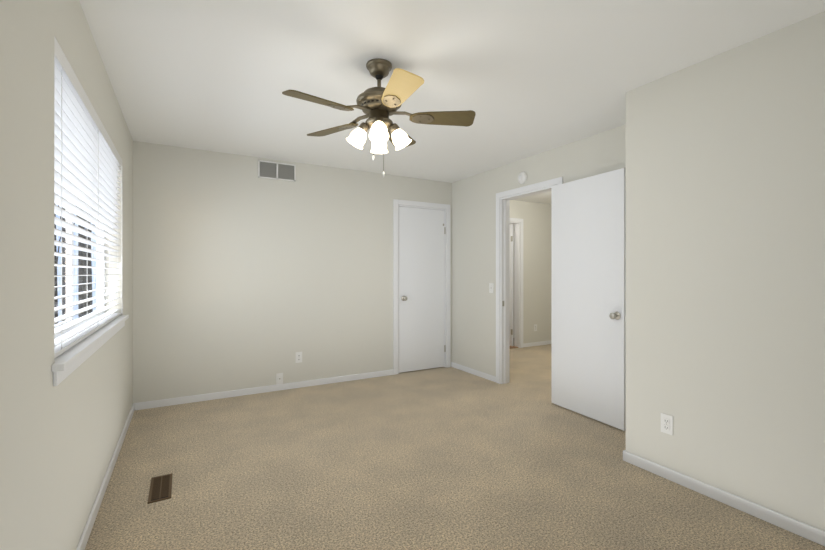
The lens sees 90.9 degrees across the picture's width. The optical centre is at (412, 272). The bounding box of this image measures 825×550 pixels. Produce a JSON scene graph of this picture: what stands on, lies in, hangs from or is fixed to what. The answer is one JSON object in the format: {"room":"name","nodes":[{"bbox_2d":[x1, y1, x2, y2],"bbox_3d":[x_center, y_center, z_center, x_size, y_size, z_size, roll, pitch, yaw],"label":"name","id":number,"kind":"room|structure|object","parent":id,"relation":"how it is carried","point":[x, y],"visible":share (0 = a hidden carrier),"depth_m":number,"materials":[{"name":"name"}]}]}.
{"room":"empty bedroom","nodes":[
{"label":"empty bedroom","id":0,"kind":"room"},
{"bbox_2d":[0,0,132,549],"bbox_3d":[-1.332,0.024,1.396,0.150,2.440,5.380,0,0,-29],"label":"wall","id":1,"kind":"structure","parent":0,"point":[58,443],"depth_m":1.33,"materials":[{"name":"white paint"}]},
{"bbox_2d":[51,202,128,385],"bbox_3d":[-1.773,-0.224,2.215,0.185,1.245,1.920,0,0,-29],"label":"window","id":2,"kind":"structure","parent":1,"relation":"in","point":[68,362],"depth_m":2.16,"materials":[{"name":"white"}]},
{"bbox_2d":[54,36,122,358],"bbox_3d":[-1.746,-0.267,2.230,0.073,1.157,1.836,0,0,-29],"label":"window blind","id":3,"kind":"object","parent":2,"relation":"attached to","point":[87,160],"visible":0.77,"depth_m":1.94,"materials":[{"name":"white plastic"}]},
{"bbox_2d":[76,403,135,549],"bbox_3d":[-1.259,1.211,1.437,0.016,0.066,5.140,0,0,-29],"label":"baseboard","id":4,"kind":"structure","parent":1,"relation":"attached to","point":[83,541],"depth_m":2.25,"materials":[{"name":"white wood"}]},
{"bbox_2d":[133,141,451,402],"bbox_3d":[-0.981,0.024,4.613,3.620,2.440,0.120,0,0,-29],"label":"wall","id":5,"kind":"structure","parent":0,"point":[244,276],"depth_m":4.18,"materials":[{"name":"white paint"}]},
{"bbox_2d":[136,369,393,409],"bbox_3d":[-1.366,1.211,4.319,2.600,0.066,0.013,0,0,-29],"label":"baseboard","id":6,"kind":"structure","parent":5,"relation":"attached to","point":[248,391],"depth_m":4.17,"materials":[{"name":"white wood"}]},
{"bbox_2d":[258,160,295,181],"bbox_3d":[-1.427,-1.076,4.285,0.380,0.180,0.013,0,0,-29],"label":"air vent","id":7,"kind":"object","parent":5,"relation":"in","point":[276,170],"visible":1,"depth_m":4.28,"materials":[{"name":"grey metal"}]},
{"bbox_2d":[276,373,282,383],"bbox_3d":[-1.405,1.119,4.296,0.070,0.115,0.016,0,0,-29],"label":"outlet plate","id":8,"kind":"object","parent":5,"relation":"attached to","point":[279,378],"visible":1,"depth_m":4.30,"materials":[{"name":"white plastic"}]},
{"bbox_2d":[296,352,301,362],"bbox_3d":[-1.230,0.914,4.398,0.070,0.115,0.010,0,0,-29],"label":"electrical outlet","id":9,"kind":"object","parent":5,"relation":"attached to","point":[298,357],"visible":1,"depth_m":4.39,"materials":[{"name":"white plastic"}]},
{"bbox_2d":[393,199,449,374],"bbox_3d":[0.115,0.172,5.194,0.840,2.145,0.182,0,0,-29],"label":"door","id":10,"kind":"structure","parent":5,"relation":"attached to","point":[397,203],"depth_m":5.16,"materials":[{"name":"white wood"}]},
{"bbox_2d":[79,0,824,204],"bbox_3d":[1.127,-1.256,3.907,7.000,0.120,7.500,0,0,-29],"label":"ceiling","id":11,"kind":"structure","parent":0,"point":[522,79],"depth_m":2.33,"materials":[{"name":"white paint"}]},
{"bbox_2d":[282,58,475,176],"bbox_3d":[-0.201,-0.870,2.311,1.060,0.652,1.063,0,0,-29],"label":"ceiling fan","id":12,"kind":"object","parent":11,"relation":"hanging from","point":[378,105],"visible":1,"depth_m":2.29,"materials":[{"name":"brown metal"}]},
{"bbox_2d":[85,344,824,549],"bbox_3d":[1.471,1.294,3.297,7.000,0.100,6.100,0,0,-29],"label":"floor","id":13,"kind":"structure","parent":0,"point":[445,458],"depth_m":2.44,"materials":[{"name":"beige carpet"}]},
{"bbox_2d":[147,473,172,503],"bbox_3d":[-1.455,1.240,2.348,0.110,0.009,0.310,0,0,-29],"label":"floor vent","id":14,"kind":"object","parent":13,"relation":"in","point":[160,488],"visible":1,"depth_m":2.33,"materials":[{"name":"brown metal"}]},
{"bbox_2d":[510,200,550,342],"bbox_3d":[1.567,0.024,6.691,3.100,2.440,0.120,0,0,-29],"label":"wall","id":15,"kind":"structure","parent":0,"point":[536,217],"depth_m":6.93,"materials":[{"name":"white paint"}]},
{"bbox_2d":[510,224,513,345],"bbox_3d":[1.446,0.206,7.109,0.045,2.052,0.748,0,0,-41],"label":"hall door","id":16,"kind":"structure","parent":15,"relation":"in","point":[511,284],"depth_m":6.84,"materials":[{"name":"white wood"}]},
{"bbox_2d":[510,218,522,347],"bbox_3d":[1.414,0.172,6.596,0.920,2.145,0.136,0,0,-29],"label":"door frame","id":17,"kind":"structure","parent":15,"relation":"attached to","point":[518,281],"depth_m":6.75,"materials":[{"name":"white wood"}]},
{"bbox_2d":[523,340,550,347],"bbox_3d":[2.397,1.211,7.083,1.270,0.066,0.013,0,0,-29],"label":"baseboard","id":18,"kind":"structure","parent":15,"relation":"attached to","point":[542,342],"depth_m":6.91,"materials":[{"name":"white wood"}]},
{"bbox_2d":[452,124,625,375],"bbox_3d":[1.258,0.024,4.204,0.120,2.440,2.790,0,0,-29],"label":"wall","id":19,"kind":"structure","parent":0,"point":[473,269],"depth_m":4.79,"materials":[{"name":"white paint"}]},
{"bbox_2d":[451,362,495,381],"bbox_3d":[0.734,1.211,4.998,0.013,0.066,0.891,0,0,-29],"label":"baseboard","id":20,"kind":"structure","parent":19,"relation":"attached to","point":[472,371],"depth_m":4.95,"materials":[{"name":"white wood"}]},
{"bbox_2d":[489,283,493,292],"bbox_3d":[0.908,0.174,4.690,0.014,0.115,0.070,0,0,-29],"label":"light switch","id":21,"kind":"object","parent":19,"relation":"attached to","point":[491,287],"visible":1,"depth_m":4.68,"materials":[{"name":"white plastic"}]},
{"bbox_2d":[518,172,526,183],"bbox_3d":[1.141,-0.996,4.247,0.041,0.124,0.124,0,0,-29],"label":"smoke detector","id":22,"kind":"object","parent":19,"relation":"attached to","point":[522,177],"visible":0.98,"depth_m":4.22,"materials":[{"name":"white plastic"}]},
{"bbox_2d":[496,177,562,383],"bbox_3d":[1.238,0.172,4.241,0.152,2.145,0.924,0,0,-29],"label":"door frame","id":23,"kind":"structure","parent":19,"relation":"attached to","point":[504,198],"depth_m":4.56,"materials":[{"name":"white wood"}]},
{"bbox_2d":[551,168,625,430],"bbox_3d":[1.497,0.206,3.521,0.167,2.052,0.772,0,0,-26],"label":"bedroom door","id":24,"kind":"structure","parent":19,"relation":"in","point":[588,296],"depth_m":3.45,"materials":[{"name":"white wood"}]},
{"bbox_2d":[626,11,824,530],"bbox_3d":[2.280,0.024,1.830,0.670,2.440,2.350,0,0,-29],"label":"wall","id":25,"kind":"structure","parent":0,"point":[725,260],"depth_m":2.16,"materials":[{"name":"white paint"}]},
{"bbox_2d":[661,413,672,435],"bbox_3d":[1.538,0.914,2.456,0.010,0.115,0.070,0,0,-29],"label":"electrical outlet","id":26,"kind":"object","parent":25,"relation":"attached to","point":[666,424],"visible":1,"depth_m":2.45,"materials":[{"name":"white plastic"}]},
{"bbox_2d":[623,450,824,545],"bbox_3d":[1.979,1.211,1.667,0.013,0.066,2.363,0,0,-29],"label":"baseboard","id":27,"kind":"structure","parent":25,"relation":"attached to","point":[804,530],"depth_m":2.15,"materials":[{"name":"white wood"}]},
{"label":"outside","id":28,"kind":"structure","parent":0,"visible":0},
{"bbox_2d":[54,301,95,324],"bbox_3d":[-12.301,1.794,16.025,4.300,0.100,56.000,0,0,-29],"label":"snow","id":29,"kind":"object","parent":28,"point":[76,308],"depth_m":17.90,"materials":[{"name":"white"}]},
{"bbox_2d":[54,194,92,324],"bbox_3d":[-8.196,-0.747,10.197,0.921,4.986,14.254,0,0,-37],"label":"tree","id":30,"kind":"object","parent":29,"relation":"on","point":[85,279],"depth_m":7.45,"materials":[{"name":"grey plant"}]},
{"bbox_2d":[54,192,95,311],"bbox_3d":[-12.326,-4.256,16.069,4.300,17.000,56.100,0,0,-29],"label":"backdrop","id":31,"kind":"structure","parent":28,"point":[75,270],"depth_m":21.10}
]}

